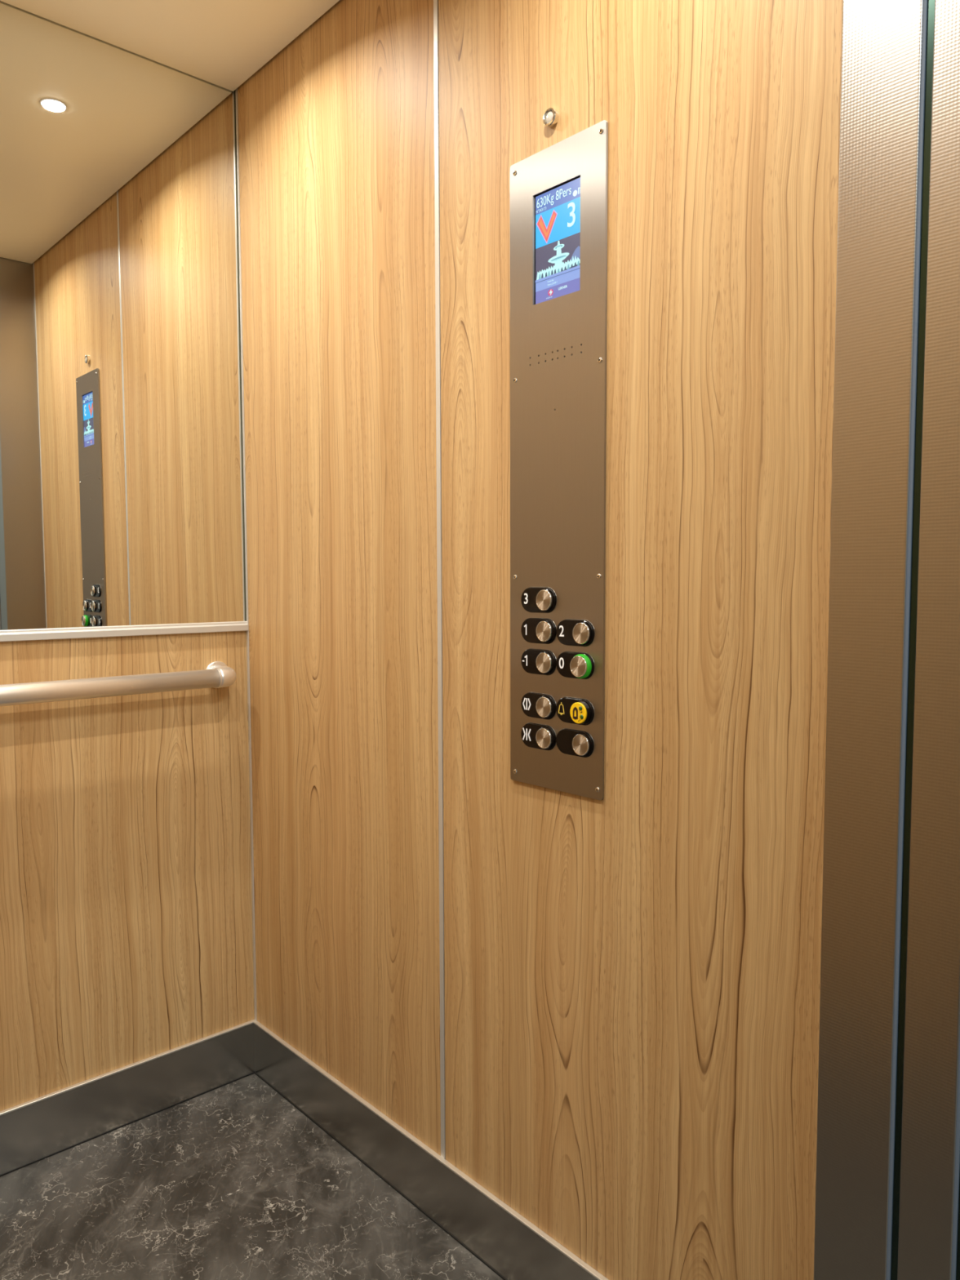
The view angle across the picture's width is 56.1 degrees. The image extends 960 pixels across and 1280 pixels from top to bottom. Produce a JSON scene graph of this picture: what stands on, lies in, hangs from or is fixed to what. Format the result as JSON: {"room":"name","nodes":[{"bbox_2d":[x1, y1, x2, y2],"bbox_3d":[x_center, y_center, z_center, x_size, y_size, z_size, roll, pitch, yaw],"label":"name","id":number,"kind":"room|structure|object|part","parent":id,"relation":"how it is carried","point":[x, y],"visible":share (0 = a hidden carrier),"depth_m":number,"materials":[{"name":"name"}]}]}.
{"room":"elevator interior","nodes":[
{"label":"elevator interior","id":0,"kind":"room"},
{"bbox_2d":[0,631,254,1111],"bbox_3d":[-0.928,-0.112,1.587,1.100,2.200,0.050,-4,5,-42],"label":"wall","id":1,"kind":"structure","parent":0,"point":[126,901],"depth_m":1.78,"materials":[{"name":"brown wood"}]},
{"bbox_2d":[0,661,236,706],"bbox_3d":[-0.883,0.098,1.552,1.015,0.057,0.080,-4,5,-42],"label":"handrail","id":2,"kind":"object","parent":1,"relation":"attached to","point":[217,674],"visible":1,"depth_m":1.69,"materials":[{"name":"silver metal"}]},
{"bbox_2d":[0,0,248,641],"bbox_3d":[-0.911,-0.601,1.534,1.098,1.216,0.016,-4,5,-42],"label":"wall mirror","id":3,"kind":"object","parent":1,"relation":"attached to","point":[122,498],"visible":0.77,"depth_m":1.73,"materials":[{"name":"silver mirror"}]},
{"bbox_3d":[-0.909,-0.004,1.574,1.096,0.020,0.014,-4,5,-42],"label":"rail","id":4,"kind":"part","parent":3,"relation":"part of","materials":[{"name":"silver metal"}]},
{"bbox_2d":[0,1018,256,1177],"bbox_3d":[-0.908,0.928,1.639,1.100,0.118,0.016,-4,5,-42],"label":"baseboard","id":5,"kind":"structure","parent":1,"relation":"attached to","point":[32,1131],"depth_m":1.80,"materials":[{"name":"silver metal"}]},
{"bbox_2d":[0,0,339,91],"bbox_3d":[-0.456,-1.084,0.996,1.088,0.018,1.362,-4,5,-42],"label":"ceiling","id":6,"kind":"structure","parent":0,"point":[223,43],"depth_m":1.65,"materials":[{"name":"white paint"}]},
{"bbox_2d":[0,1073,502,1279],"bbox_3d":[-0.381,1.040,1.064,1.100,0.030,1.568,-4,5,-42],"label":"floor","id":7,"kind":"structure","parent":0,"point":[233,1180],"depth_m":1.57,"materials":[{"name":"black stone"}]},
{"bbox_2d":[235,0,842,1279],"bbox_3d":[-0.026,-0.105,1.441,0.040,2.200,1.498,-4,5,-42],"label":"wall","id":8,"kind":"structure","parent":0,"point":[632,975],"depth_m":1.29,"materials":[{"name":"brown wood"}]},
{"bbox_2d":[235,88,257,1020],"bbox_3d":[-0.499,-0.196,1.931,0.008,2.082,0.008,-4,5,-42],"label":"trim","id":9,"kind":"structure","parent":8,"relation":"attached to","point":[236,90],"depth_m":1.93,"materials":[{"name":"silver metal"}]},
{"bbox_3d":[-0.282,-0.180,1.693,0.006,2.082,0.638,-4,5,-42],"label":"wood panel","id":10,"kind":"part","parent":8,"relation":"part of","materials":[{"name":"brown wood"}]},
{"bbox_2d":[253,1020,608,1279],"bbox_3d":[-0.042,0.934,1.501,0.014,0.118,1.368,-4,5,-42],"label":"baseboard","id":11,"kind":"structure","parent":8,"relation":"attached to","point":[504,1241],"depth_m":1.56,"materials":[{"name":"silver metal"}]},
{"bbox_2d":[433,0,445,1159],"bbox_3d":[-0.064,-0.165,1.453,0.006,2.082,0.010,-4,5,-42],"label":"trim","id":12,"kind":"structure","parent":8,"relation":"attached to","point":[436,42],"depth_m":1.45,"materials":[{"name":"silver metal"}]},
{"bbox_2d":[542,107,559,128],"bbox_3d":[0.096,-0.711,1.227,0.008,0.023,0.023,-4,5,-42],"label":"button","id":13,"kind":"object","parent":8,"relation":"attached to","point":[550,118],"visible":1,"depth_m":1.22,"materials":[{"name":"silver metal"}]},
{"bbox_2d":[509,120,608,799],"bbox_3d":[0.100,-0.230,1.249,0.019,0.888,0.178,-4,5,-42],"label":"control panel","id":14,"kind":"object","parent":8,"relation":"attached to","point":[558,193],"visible":1,"depth_m":1.24,"materials":[{"name":"silver metal"}]},
{"bbox_2d":[535,240,580,283],"bbox_3d":[0.106,-0.522,1.233,0.001,0.046,0.085,-4,5,-42],"label":"picture","id":15,"kind":"object","parent":14,"relation":"attached to","point":[556,261],"depth_m":1.23,"materials":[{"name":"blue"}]},
{"bbox_3d":[0.177,-0.148,1.188,0.006,2.082,0.703,-4,5,-42],"label":"wood panel","id":16,"kind":"part","parent":8,"relation":"part of","materials":[{"name":"brown wood"}]},
{"bbox_2d":[813,0,927,1279],"bbox_3d":[0.033,-0.043,0.530,1.099,2.200,0.074,-4,5,-42],"label":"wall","id":17,"kind":"structure","parent":0,"point":[884,42],"depth_m":0.82,"materials":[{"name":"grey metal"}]},
{"bbox_2d":[890,0,934,1279],"bbox_3d":[0.392,0.007,0.805,0.024,2.060,0.006,-4,5,-42],"label":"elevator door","id":18,"kind":"structure","parent":17,"relation":"attached to","point":[931,3],"depth_m":0.80,"materials":[{"name":"black metal"}]},
{"bbox_2d":[897,0,959,1279],"bbox_3d":[0.525,-0.001,0.888,0.340,2.056,0.049,-4,5,-42],"label":"door","id":19,"kind":"structure","parent":17,"relation":"in","point":[930,1157],"depth_m":0.78,"materials":[{"name":"grey metal"}]},
{"bbox_2d":[955,1175,959,1279],"bbox_3d":[0.430,0.010,0.763,0.024,2.060,0.009,-4,5,-42],"label":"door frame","id":20,"kind":"structure","parent":17,"relation":"attached to","point":[957,1272],"depth_m":0.79,"materials":[{"name":"grey metal"}]}
]}

